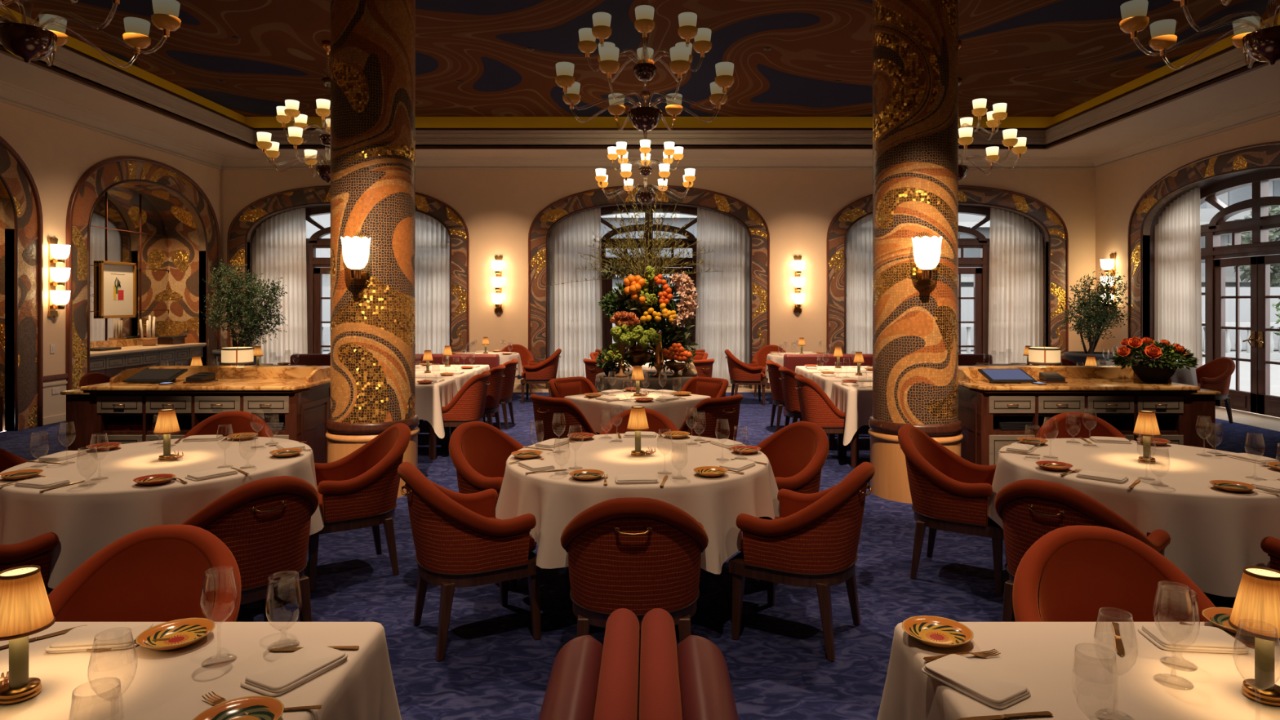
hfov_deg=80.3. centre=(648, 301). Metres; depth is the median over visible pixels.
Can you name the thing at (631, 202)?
trim
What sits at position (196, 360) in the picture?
table lamp
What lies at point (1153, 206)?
trim
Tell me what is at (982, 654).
fork
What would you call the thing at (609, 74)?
socket
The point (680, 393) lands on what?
bread plate
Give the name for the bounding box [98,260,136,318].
framed picture
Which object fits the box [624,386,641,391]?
bread plate
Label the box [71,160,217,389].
trim
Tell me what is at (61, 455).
folded napkin
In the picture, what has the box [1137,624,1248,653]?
folded napkin
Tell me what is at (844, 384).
folded napkin
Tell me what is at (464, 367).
bread plate
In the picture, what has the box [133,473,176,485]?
bread plate
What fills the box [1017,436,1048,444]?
bread plate
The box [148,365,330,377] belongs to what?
countertop
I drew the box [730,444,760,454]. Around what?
bread plate
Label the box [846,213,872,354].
curtain
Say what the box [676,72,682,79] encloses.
socket
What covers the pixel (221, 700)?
fork
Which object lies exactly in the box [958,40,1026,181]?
chandelier
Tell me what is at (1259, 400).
french doors
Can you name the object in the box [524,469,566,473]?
knife
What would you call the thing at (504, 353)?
bread plate
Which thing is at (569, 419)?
chair
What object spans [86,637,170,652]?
fork
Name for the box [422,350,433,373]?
table lamp
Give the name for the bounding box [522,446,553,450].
knife
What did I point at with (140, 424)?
napkin
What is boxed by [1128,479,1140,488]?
knife
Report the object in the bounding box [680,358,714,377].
chair
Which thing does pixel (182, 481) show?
fork
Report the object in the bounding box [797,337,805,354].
table lamp
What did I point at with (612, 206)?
trim
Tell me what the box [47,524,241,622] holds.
armchair
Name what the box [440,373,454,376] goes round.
bread plate
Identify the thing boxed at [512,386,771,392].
trim
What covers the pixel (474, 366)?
folded napkin
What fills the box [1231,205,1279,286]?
tree
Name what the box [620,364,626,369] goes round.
goblet
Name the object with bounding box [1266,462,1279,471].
bread plate
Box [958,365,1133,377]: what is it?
countertop
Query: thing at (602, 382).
tablecloth
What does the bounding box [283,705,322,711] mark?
knife
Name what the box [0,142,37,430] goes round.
trim
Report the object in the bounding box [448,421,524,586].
armchair
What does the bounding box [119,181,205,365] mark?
trim
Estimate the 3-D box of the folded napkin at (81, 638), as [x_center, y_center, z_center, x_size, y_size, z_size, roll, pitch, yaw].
[-1.349,0.828,1.874,0.203,0.018,0.128,0,0,-8]
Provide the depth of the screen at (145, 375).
6.37 m
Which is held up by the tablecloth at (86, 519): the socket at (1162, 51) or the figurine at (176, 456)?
the figurine at (176, 456)
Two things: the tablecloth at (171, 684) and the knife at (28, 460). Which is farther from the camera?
the knife at (28, 460)
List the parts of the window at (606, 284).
door, door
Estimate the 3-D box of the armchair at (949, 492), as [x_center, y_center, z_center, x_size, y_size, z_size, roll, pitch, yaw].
[1.801,1.176,4.473,0.628,0.847,0.620,0,0,32]
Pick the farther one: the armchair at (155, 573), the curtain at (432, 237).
the curtain at (432, 237)
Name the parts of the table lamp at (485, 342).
lamp shade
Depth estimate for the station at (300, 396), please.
6.16 m
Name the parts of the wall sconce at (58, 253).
lamp shade, lamp shade, lamp shade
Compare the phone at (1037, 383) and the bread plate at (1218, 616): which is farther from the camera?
the phone at (1037, 383)
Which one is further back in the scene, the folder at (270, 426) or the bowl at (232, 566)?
the folder at (270, 426)
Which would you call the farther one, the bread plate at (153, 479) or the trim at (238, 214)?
the trim at (238, 214)
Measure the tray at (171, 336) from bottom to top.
0.025 m
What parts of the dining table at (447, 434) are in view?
leg, leg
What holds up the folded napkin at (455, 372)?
on the tablecloth at (462, 379)
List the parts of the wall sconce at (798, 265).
lamp shade, lamp shade, lamp shade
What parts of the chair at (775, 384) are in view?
leg, seat rail, leg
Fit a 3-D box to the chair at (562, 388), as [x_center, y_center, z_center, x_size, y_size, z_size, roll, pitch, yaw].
[-0.642,1.174,7.272,0.528,0.852,0.593,0,0,-45]
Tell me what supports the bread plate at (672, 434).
on the tablecloth at (554, 500)
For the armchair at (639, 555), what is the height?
0.847 m
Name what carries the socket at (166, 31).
attached to the chandelier at (28, 42)
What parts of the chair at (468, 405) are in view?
leg, leg, seat rail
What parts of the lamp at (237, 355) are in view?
shade trim, shade trim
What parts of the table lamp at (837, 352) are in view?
stem, lamp shade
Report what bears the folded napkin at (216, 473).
on the tablecloth at (86, 519)
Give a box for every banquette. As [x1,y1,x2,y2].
[289,354,499,417]
[537,608,738,719]
[783,354,992,415]
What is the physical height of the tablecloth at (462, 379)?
0.532 m
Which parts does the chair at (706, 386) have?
panel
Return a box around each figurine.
[0,671,8,685]
[166,450,183,461]
[640,391,648,396]
[642,445,655,456]
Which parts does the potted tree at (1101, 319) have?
planter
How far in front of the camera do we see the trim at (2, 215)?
9.39 m
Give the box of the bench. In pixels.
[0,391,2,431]
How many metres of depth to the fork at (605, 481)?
3.52 m
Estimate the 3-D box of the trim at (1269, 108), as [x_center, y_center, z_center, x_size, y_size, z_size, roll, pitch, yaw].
[8.065,-2.510,5.650,0.230,0.180,16.500,0,0,0]
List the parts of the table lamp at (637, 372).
stem, lamp shade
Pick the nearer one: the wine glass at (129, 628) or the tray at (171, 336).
the wine glass at (129, 628)
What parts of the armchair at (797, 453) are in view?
leg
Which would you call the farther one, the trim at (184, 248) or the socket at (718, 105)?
the trim at (184, 248)
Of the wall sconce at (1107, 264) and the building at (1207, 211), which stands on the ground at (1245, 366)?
the building at (1207, 211)
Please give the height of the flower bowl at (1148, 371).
0.387 m
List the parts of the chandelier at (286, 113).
lamp shade, lamp shade, lamp shade, lamp shade, lamp shade, lamp shade, lamp shade, lamp shade, lamp shade, lamp shade, chain, lamp shade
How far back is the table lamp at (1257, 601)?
1.59 m
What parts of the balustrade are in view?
rail, rail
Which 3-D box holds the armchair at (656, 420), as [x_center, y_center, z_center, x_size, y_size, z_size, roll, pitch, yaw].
[-0.060,1.176,5.088,0.620,0.847,0.628,0,0,0]
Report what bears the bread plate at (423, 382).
on the tablecloth at (430, 397)
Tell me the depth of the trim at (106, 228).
12.70 m
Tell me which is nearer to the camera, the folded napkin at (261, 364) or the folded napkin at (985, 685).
the folded napkin at (985, 685)
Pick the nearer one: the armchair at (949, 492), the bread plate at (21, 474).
the bread plate at (21, 474)
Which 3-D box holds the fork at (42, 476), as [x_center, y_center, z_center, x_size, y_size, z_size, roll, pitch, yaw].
[-2.905,0.831,3.517,0.025,0.010,0.190,0,0,20]
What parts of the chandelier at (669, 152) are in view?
lamp shade, lamp shade, lamp shade, lamp shade, lamp shade, lamp shade, lamp shade, lamp shade, lamp shade, lamp shade, lamp shade, lamp shade, lamp shade, lamp shade, lamp shade, lamp shade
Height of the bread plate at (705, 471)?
0.026 m
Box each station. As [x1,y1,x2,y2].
[60,365,330,463]
[958,365,1221,465]
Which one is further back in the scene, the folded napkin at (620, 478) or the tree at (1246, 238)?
the tree at (1246, 238)
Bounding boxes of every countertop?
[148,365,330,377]
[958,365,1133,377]
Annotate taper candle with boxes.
[139,319,143,345]
[146,320,148,337]
[148,315,151,337]
[152,316,155,337]
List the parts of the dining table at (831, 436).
leg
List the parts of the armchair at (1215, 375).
seat rail, leg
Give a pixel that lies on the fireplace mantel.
(132, 354)
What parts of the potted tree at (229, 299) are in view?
planter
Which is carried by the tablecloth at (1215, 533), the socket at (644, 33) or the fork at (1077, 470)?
the fork at (1077, 470)
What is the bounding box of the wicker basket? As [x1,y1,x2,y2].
[139,337,158,346]
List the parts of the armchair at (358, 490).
leg, seat, seat rail, leg, leg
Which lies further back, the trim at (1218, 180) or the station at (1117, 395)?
the trim at (1218, 180)
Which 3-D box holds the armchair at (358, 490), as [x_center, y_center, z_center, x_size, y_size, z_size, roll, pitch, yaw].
[-1.756,1.176,4.532,0.628,0.847,0.620,0,0,-32]
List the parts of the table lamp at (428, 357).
stem, lamp shade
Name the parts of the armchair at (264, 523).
leg, brass handle, seat rail, leg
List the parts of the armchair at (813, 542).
leg, seat, leg, seat rail, leg, leg, brass handle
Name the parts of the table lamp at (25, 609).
stem, braid trim, lamp shade, braid trim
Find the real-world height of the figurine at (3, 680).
0.051 m
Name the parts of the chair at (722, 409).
brass handle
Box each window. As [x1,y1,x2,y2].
[305,206,330,354]
[600,205,697,351]
[958,205,990,354]
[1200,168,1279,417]
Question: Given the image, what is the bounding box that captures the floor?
[0,392,1279,719]
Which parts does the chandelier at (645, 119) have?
lamp shade, lamp shade, lamp shade, lamp shade, lamp shade, lamp shade, lamp shade, lamp shade, lamp shade, arm, lamp shade, lamp shade, lamp shade, lamp shade, lamp shade, lamp shade, lamp shade, lamp shade, lamp shade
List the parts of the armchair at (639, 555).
leg, brass handle, seat rail, leg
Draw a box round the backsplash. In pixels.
[89,337,157,347]
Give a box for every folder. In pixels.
[89,346,121,351]
[262,419,284,425]
[268,424,284,427]
[270,426,284,430]
[993,418,1031,424]
[993,422,1031,427]
[993,424,1031,430]
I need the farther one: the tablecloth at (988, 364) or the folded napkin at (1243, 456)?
the tablecloth at (988, 364)
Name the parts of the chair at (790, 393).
leg, seat rail, leg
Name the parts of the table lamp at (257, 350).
stem, lamp shade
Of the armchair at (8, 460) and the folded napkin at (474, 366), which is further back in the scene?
the folded napkin at (474, 366)
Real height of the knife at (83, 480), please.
0.004 m
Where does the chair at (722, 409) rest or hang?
on the floor
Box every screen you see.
[123,368,187,382]
[977,368,1036,382]
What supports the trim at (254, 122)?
attached to the ceiling
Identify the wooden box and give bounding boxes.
[157,337,185,344]
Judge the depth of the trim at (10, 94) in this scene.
10.71 m
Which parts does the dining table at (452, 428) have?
leg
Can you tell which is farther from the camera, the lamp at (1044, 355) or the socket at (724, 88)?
the lamp at (1044, 355)
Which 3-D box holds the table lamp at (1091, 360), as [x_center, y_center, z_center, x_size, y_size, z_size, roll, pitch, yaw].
[4.660,0.705,8.000,0.122,0.266,0.122,0,0,0]
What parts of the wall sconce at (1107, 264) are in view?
lamp shade, lamp shade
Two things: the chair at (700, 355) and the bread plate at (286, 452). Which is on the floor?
the chair at (700, 355)
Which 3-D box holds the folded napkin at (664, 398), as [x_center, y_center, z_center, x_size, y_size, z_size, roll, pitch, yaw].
[0.160,0.828,6.473,0.124,0.018,0.200,0,0,39]
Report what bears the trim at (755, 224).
attached to the wall at (498, 208)
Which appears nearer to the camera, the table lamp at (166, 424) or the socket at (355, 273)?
the table lamp at (166, 424)
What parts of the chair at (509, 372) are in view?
leg, seat rail, leg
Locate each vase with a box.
[610,311,639,377]
[653,331,664,377]
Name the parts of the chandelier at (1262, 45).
lamp shade, lamp shade, arm, arm, lamp shade, lamp shade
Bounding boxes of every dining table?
[418,414,485,422]
[430,385,450,459]
[450,377,457,435]
[826,379,834,448]
[837,389,857,467]
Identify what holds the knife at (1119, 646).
on the tablecloth at (1039, 656)
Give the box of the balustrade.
[322,322,1279,359]
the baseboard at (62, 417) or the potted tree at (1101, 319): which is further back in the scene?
the potted tree at (1101, 319)
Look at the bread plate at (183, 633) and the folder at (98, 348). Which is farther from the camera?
the folder at (98, 348)
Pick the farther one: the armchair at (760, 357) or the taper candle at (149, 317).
the armchair at (760, 357)
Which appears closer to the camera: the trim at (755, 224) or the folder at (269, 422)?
the folder at (269, 422)
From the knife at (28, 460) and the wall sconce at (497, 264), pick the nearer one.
the knife at (28, 460)
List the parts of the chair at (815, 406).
seat rail, leg, leg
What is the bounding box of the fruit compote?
[659,342,696,377]
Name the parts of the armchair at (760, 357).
leg, seat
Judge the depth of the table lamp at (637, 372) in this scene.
6.70 m
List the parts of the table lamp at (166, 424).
lamp shade, stem, braid trim, braid trim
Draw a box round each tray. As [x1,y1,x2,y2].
[157,335,186,337]
[182,379,217,383]
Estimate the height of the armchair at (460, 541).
0.847 m
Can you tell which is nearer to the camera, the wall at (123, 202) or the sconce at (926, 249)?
the sconce at (926, 249)
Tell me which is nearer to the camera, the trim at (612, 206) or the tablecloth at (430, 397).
the tablecloth at (430, 397)
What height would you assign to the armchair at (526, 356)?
0.847 m
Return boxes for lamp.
[0,564,55,705]
[153,408,180,461]
[190,355,202,365]
[221,346,253,366]
[253,346,262,365]
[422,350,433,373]
[442,346,452,366]
[481,337,488,353]
[626,405,648,456]
[631,365,644,396]
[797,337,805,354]
[833,346,843,368]
[853,351,864,375]
[1023,346,1031,365]
[1028,346,1061,366]
[1084,355,1097,365]
[1133,409,1160,463]
[1228,565,1279,706]
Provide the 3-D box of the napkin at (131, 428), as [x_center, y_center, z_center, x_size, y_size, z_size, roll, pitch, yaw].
[-4.095,1.036,6.220,0.200,0.015,0.140,0,0,2]
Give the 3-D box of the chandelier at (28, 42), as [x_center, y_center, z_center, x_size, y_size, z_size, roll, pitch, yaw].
[-3.809,-2.333,4.650,1.498,1.735,1.498,0,0,-6]
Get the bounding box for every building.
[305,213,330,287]
[600,213,697,287]
[958,179,1279,287]
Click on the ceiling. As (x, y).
(279, 55)
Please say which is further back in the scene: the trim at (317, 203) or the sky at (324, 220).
the sky at (324, 220)
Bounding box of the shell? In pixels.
[681,360,697,376]
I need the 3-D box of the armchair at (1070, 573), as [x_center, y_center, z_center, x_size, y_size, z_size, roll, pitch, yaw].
[1.437,1.176,2.273,0.620,0.847,0.628,0,0,8]
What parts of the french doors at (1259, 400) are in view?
door, handle, handle, door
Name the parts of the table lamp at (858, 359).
stem, lamp shade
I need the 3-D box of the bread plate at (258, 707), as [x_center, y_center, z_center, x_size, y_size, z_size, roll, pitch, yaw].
[-0.804,0.825,1.482,0.166,0.026,0.168,0,0,-20]
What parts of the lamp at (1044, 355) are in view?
shade trim, shade trim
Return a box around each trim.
[0,4,1279,128]
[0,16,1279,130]
[0,21,1259,146]
[0,46,1279,149]
[0,80,226,168]
[0,136,43,426]
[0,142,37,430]
[0,173,17,431]
[0,179,14,431]
[43,373,67,382]
[43,379,67,417]
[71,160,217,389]
[87,178,208,373]
[89,191,168,340]
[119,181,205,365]
[220,157,1095,169]
[226,185,469,352]
[229,187,466,352]
[244,201,451,348]
[247,204,330,346]
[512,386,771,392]
[514,377,523,383]
[528,185,769,389]
[530,187,767,388]
[546,201,751,388]
[547,203,750,387]
[826,185,1068,353]
[828,187,1066,365]
[844,201,1050,365]
[958,204,1048,365]
[1090,95,1279,168]
[1127,141,1279,358]
[1129,144,1279,359]
[1140,164,1279,360]
[1142,167,1279,360]
[1215,406,1279,431]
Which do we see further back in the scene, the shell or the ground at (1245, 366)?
the ground at (1245, 366)
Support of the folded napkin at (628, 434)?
on the tablecloth at (554, 500)
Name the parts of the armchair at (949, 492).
leg, leg, seat rail, leg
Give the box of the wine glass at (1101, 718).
[1093,608,1138,719]
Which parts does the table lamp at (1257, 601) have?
braid trim, lamp shade, braid trim, stem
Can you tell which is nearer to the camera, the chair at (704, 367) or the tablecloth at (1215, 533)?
the tablecloth at (1215, 533)
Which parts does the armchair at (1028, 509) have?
leg, seat rail, brass handle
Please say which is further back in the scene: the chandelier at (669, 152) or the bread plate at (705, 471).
the chandelier at (669, 152)
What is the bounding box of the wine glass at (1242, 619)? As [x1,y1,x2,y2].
[1232,618,1279,689]
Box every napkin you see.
[14,476,71,488]
[38,450,87,461]
[44,622,153,653]
[131,422,155,426]
[131,426,155,428]
[131,428,154,430]
[182,435,224,441]
[185,467,238,480]
[240,644,347,696]
[255,363,273,365]
[275,441,305,449]
[430,378,444,382]
[451,371,464,374]
[467,364,479,368]
[517,458,555,471]
[534,438,569,448]
[595,395,619,400]
[600,389,622,394]
[614,474,658,484]
[622,431,656,437]
[653,389,676,394]
[655,395,679,401]
[710,438,742,448]
[719,459,755,471]
[769,352,780,355]
[805,366,817,368]
[820,373,835,377]
[841,382,859,386]
[921,653,1030,708]
[1005,443,1035,453]
[1009,362,1026,364]
[1075,470,1128,483]
[1089,435,1132,444]
[1096,361,1107,364]
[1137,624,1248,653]
[1226,453,1279,463]
[1251,480,1279,492]
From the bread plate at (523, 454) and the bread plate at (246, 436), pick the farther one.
the bread plate at (246, 436)
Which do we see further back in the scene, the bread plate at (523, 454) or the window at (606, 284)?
the window at (606, 284)
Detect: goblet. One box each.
[68,677,124,719]
[265,572,302,650]
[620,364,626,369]
[1071,644,1119,719]
[1148,446,1168,486]
[1157,585,1199,671]
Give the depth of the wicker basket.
12.44 m
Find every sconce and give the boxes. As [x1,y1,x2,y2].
[48,236,71,317]
[340,231,370,285]
[491,255,503,313]
[792,255,804,313]
[911,231,942,286]
[1100,253,1115,311]
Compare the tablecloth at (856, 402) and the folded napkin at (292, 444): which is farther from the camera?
the tablecloth at (856, 402)
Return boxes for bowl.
[200,566,237,623]
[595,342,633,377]
[1093,608,1138,675]
[1110,336,1198,382]
[1152,580,1195,642]
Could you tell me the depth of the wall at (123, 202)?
12.47 m
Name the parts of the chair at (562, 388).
panel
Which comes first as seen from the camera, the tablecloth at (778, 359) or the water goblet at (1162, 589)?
the water goblet at (1162, 589)
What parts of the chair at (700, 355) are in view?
panel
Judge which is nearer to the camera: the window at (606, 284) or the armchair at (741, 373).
the armchair at (741, 373)
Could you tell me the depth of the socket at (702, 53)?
6.59 m
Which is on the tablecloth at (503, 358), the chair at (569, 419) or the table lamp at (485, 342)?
the table lamp at (485, 342)
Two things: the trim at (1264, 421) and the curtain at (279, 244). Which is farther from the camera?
the curtain at (279, 244)
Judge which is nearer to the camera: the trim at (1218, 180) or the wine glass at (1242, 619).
the wine glass at (1242, 619)
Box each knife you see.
[0,625,84,648]
[26,460,59,462]
[39,480,84,491]
[230,467,248,474]
[268,645,359,651]
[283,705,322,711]
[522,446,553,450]
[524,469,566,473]
[659,475,667,486]
[730,458,767,464]
[956,711,1053,719]
[998,451,1040,455]
[1078,436,1092,443]
[1111,622,1124,656]
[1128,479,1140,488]
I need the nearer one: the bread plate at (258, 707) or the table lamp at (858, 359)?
the bread plate at (258, 707)
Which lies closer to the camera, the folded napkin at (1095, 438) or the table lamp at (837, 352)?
the folded napkin at (1095, 438)
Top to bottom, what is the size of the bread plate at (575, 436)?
0.026 m
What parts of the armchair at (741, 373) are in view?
leg, leg, seat rail, leg, seat, leg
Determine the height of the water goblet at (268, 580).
0.170 m
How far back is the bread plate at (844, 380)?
7.81 m
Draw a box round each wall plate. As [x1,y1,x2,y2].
[50,343,54,353]
[52,387,59,394]
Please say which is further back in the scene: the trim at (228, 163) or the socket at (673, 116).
the trim at (228, 163)
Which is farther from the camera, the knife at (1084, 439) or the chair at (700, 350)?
the chair at (700, 350)
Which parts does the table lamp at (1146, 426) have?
stem, lamp shade, braid trim, braid trim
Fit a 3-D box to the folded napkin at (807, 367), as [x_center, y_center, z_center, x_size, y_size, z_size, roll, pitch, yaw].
[2.029,0.828,9.481,0.124,0.018,0.200,0,0,3]
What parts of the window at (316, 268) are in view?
door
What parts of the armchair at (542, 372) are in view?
seat, leg, leg, seat rail, leg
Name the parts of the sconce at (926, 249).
lamp shade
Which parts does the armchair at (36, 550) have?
seat rail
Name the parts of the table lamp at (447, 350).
stem, lamp shade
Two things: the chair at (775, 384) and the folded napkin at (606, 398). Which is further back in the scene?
the chair at (775, 384)
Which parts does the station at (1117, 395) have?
panel, moulding, drawer, cupboard door, moulding, drawer, moulding, moulding, drawer, moulding, cupboard door, drawer, cupboard door, moulding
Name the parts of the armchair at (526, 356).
leg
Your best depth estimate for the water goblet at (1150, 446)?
3.47 m
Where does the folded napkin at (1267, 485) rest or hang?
on the tablecloth at (1215, 533)
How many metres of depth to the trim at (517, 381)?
13.89 m
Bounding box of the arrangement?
[549,185,722,375]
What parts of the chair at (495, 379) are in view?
leg, seat rail, leg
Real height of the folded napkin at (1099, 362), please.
0.018 m
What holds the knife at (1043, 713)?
on the tablecloth at (1039, 656)
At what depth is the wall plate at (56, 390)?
10.01 m
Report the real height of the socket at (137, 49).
0.046 m
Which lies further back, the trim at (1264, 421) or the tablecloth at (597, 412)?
the trim at (1264, 421)
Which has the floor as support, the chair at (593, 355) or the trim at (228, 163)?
the chair at (593, 355)
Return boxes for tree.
[200,258,288,365]
[1057,269,1133,365]
[1225,204,1279,287]
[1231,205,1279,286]
[1270,297,1279,335]
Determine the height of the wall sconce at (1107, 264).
1.060 m
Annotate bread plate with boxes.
[0,468,43,479]
[85,442,122,451]
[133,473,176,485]
[135,617,215,650]
[192,695,284,719]
[226,432,257,439]
[269,448,302,457]
[277,362,290,364]
[416,380,433,384]
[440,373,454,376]
[460,366,473,368]
[502,352,512,355]
[511,449,542,459]
[567,432,594,440]
[568,469,604,480]
[584,392,602,397]
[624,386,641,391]
[634,397,653,402]
[662,431,689,438]
[672,391,691,395]
[693,466,728,477]
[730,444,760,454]
[820,371,835,373]
[841,379,857,382]
[902,615,973,648]
[976,362,989,364]
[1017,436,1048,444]
[1035,460,1072,471]
[1136,437,1170,445]
[1202,607,1254,637]
[1208,480,1256,492]
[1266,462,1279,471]
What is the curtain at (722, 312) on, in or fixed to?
hanging from the wall at (498, 208)
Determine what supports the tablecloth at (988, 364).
on the dining table
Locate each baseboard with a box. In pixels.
[43,413,66,425]
[513,383,525,388]
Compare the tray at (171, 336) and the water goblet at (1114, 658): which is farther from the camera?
the tray at (171, 336)
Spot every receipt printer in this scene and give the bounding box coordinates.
[182,372,217,383]
[1036,372,1067,383]
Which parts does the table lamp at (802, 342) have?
lamp shade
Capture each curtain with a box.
[252,208,307,364]
[415,211,449,354]
[548,207,602,378]
[695,207,749,386]
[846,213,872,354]
[987,208,1043,364]
[1154,187,1202,368]
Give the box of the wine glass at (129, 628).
[87,627,137,705]
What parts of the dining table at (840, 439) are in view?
leg, leg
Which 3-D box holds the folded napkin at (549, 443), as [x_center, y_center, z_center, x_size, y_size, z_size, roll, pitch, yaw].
[-0.564,0.828,4.441,0.125,0.018,0.200,0,0,30]
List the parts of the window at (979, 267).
door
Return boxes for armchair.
[0,448,27,472]
[0,532,58,595]
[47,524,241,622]
[79,372,111,386]
[157,475,319,622]
[182,410,273,438]
[308,422,410,591]
[397,462,543,662]
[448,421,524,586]
[500,344,534,395]
[520,348,561,403]
[560,497,708,642]
[600,408,679,434]
[724,349,765,405]
[728,462,875,662]
[751,344,786,396]
[755,421,829,586]
[897,424,1007,596]
[994,479,1170,622]
[1012,524,1215,622]
[1035,412,1126,439]
[1054,358,1079,365]
[1195,357,1235,423]
[1260,536,1279,571]
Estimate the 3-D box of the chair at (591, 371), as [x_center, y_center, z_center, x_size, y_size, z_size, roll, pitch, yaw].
[-0.542,1.174,10.008,0.528,0.852,0.593,0,0,45]
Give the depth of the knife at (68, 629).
1.89 m
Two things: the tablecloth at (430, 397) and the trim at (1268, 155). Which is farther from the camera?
the trim at (1268, 155)
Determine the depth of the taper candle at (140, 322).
12.41 m
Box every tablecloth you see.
[0,436,324,588]
[0,622,401,719]
[249,364,297,365]
[415,364,489,375]
[415,370,474,392]
[415,377,457,438]
[452,351,523,379]
[495,433,779,573]
[564,388,711,433]
[595,369,697,392]
[613,360,684,371]
[764,352,830,382]
[795,365,872,379]
[811,373,872,398]
[830,382,872,445]
[876,622,1279,719]
[973,364,1045,365]
[986,438,1279,597]
[1096,360,1197,386]
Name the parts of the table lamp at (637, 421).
stem, lamp shade, braid trim, braid trim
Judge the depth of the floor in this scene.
3.96 m
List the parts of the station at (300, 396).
moulding, moulding, drawer, cupboard door, cupboard door, moulding, drawer, moulding, drawer, moulding, drawer, moulding, cupboard door, panel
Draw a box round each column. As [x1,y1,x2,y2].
[325,0,419,497]
[868,0,963,503]
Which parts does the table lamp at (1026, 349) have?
lamp shade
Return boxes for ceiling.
[0,0,1279,116]
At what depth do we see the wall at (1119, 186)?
12.89 m
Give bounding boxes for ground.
[323,348,1279,390]
[1241,390,1279,396]
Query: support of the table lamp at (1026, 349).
on the tablecloth at (988, 364)
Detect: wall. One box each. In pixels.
[0,102,220,431]
[89,184,168,342]
[220,169,1095,365]
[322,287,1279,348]
[1095,115,1279,360]
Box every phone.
[158,382,173,384]
[1031,382,1047,384]
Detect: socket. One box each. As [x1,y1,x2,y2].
[112,0,119,4]
[133,46,140,53]
[162,28,169,36]
[350,269,362,279]
[562,86,567,93]
[569,103,573,109]
[585,51,589,57]
[599,37,604,44]
[606,72,612,79]
[614,114,618,119]
[642,31,646,37]
[671,114,675,119]
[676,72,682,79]
[685,37,689,44]
[700,51,704,57]
[716,103,720,109]
[722,86,727,93]
[921,269,933,279]
[1130,31,1137,39]
[1160,48,1165,56]
[1180,0,1187,7]
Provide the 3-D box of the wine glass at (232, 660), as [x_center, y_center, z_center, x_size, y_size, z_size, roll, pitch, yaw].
[-1.002,0.732,1.769,0.077,0.212,0.077,0,0,0]
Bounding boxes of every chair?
[428,370,490,457]
[483,364,505,430]
[498,359,518,429]
[529,393,598,442]
[548,376,599,434]
[582,358,610,386]
[590,351,617,360]
[675,349,705,360]
[676,351,707,360]
[679,393,742,440]
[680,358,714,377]
[680,376,728,397]
[765,360,785,431]
[778,366,835,447]
[794,374,859,466]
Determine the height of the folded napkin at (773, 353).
0.018 m
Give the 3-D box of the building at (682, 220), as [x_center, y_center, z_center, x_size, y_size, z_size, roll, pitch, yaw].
[1.500,-3.800,47.700,15.000,11.000,8.600,0,0,0]
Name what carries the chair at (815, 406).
on the floor
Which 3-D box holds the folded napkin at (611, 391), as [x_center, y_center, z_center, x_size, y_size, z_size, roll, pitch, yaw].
[-0.340,0.828,6.984,0.128,0.018,0.203,0,0,41]
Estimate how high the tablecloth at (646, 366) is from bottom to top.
0.462 m
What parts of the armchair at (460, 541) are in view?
brass handle, leg, leg, seat rail, leg, seat, leg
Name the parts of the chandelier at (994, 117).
lamp shade, lamp shade, lamp shade, lamp shade, lamp shade, lamp shade, lamp shade, lamp shade, lamp shade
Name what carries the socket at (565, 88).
attached to the chandelier at (645, 119)
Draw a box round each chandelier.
[0,0,181,68]
[256,40,330,182]
[555,0,734,133]
[595,91,695,205]
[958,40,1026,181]
[1119,0,1279,70]
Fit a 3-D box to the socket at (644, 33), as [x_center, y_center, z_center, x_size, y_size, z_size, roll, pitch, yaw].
[-0.035,-2.148,6.100,0.048,0.046,0.050,0,0,0]
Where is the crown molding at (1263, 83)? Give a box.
[0,44,1279,157]
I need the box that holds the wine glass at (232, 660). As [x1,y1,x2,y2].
[200,566,237,667]
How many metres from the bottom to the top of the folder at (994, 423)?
0.022 m
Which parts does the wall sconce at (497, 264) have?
lamp shade, lamp shade, lamp shade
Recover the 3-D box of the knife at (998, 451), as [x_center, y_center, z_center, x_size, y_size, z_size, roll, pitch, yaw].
[2.038,0.834,4.177,0.210,0.004,0.019,0,0,29]
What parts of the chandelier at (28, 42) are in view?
arm, lamp shade, lamp shade, arm, lamp shade, lamp shade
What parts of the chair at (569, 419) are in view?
brass handle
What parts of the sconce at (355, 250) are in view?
lamp shade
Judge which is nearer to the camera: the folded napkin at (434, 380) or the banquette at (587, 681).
the banquette at (587, 681)
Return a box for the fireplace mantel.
[89,337,206,377]
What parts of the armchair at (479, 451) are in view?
leg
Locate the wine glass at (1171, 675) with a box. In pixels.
[1152,580,1195,689]
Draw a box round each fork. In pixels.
[0,475,45,486]
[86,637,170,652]
[172,476,186,483]
[201,691,248,715]
[509,457,544,463]
[602,474,608,484]
[923,648,1000,661]
[1059,468,1081,475]
[1178,622,1254,647]
[1254,488,1279,494]
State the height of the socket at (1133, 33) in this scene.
0.046 m
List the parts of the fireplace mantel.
drawer, cupboard door, cupboard door, drawer, cupboard door, drawer, moulding, cupboard door, drawer, moulding, cupboard door, drawer, moulding, cupboard door, drawer, cupboard door, drawer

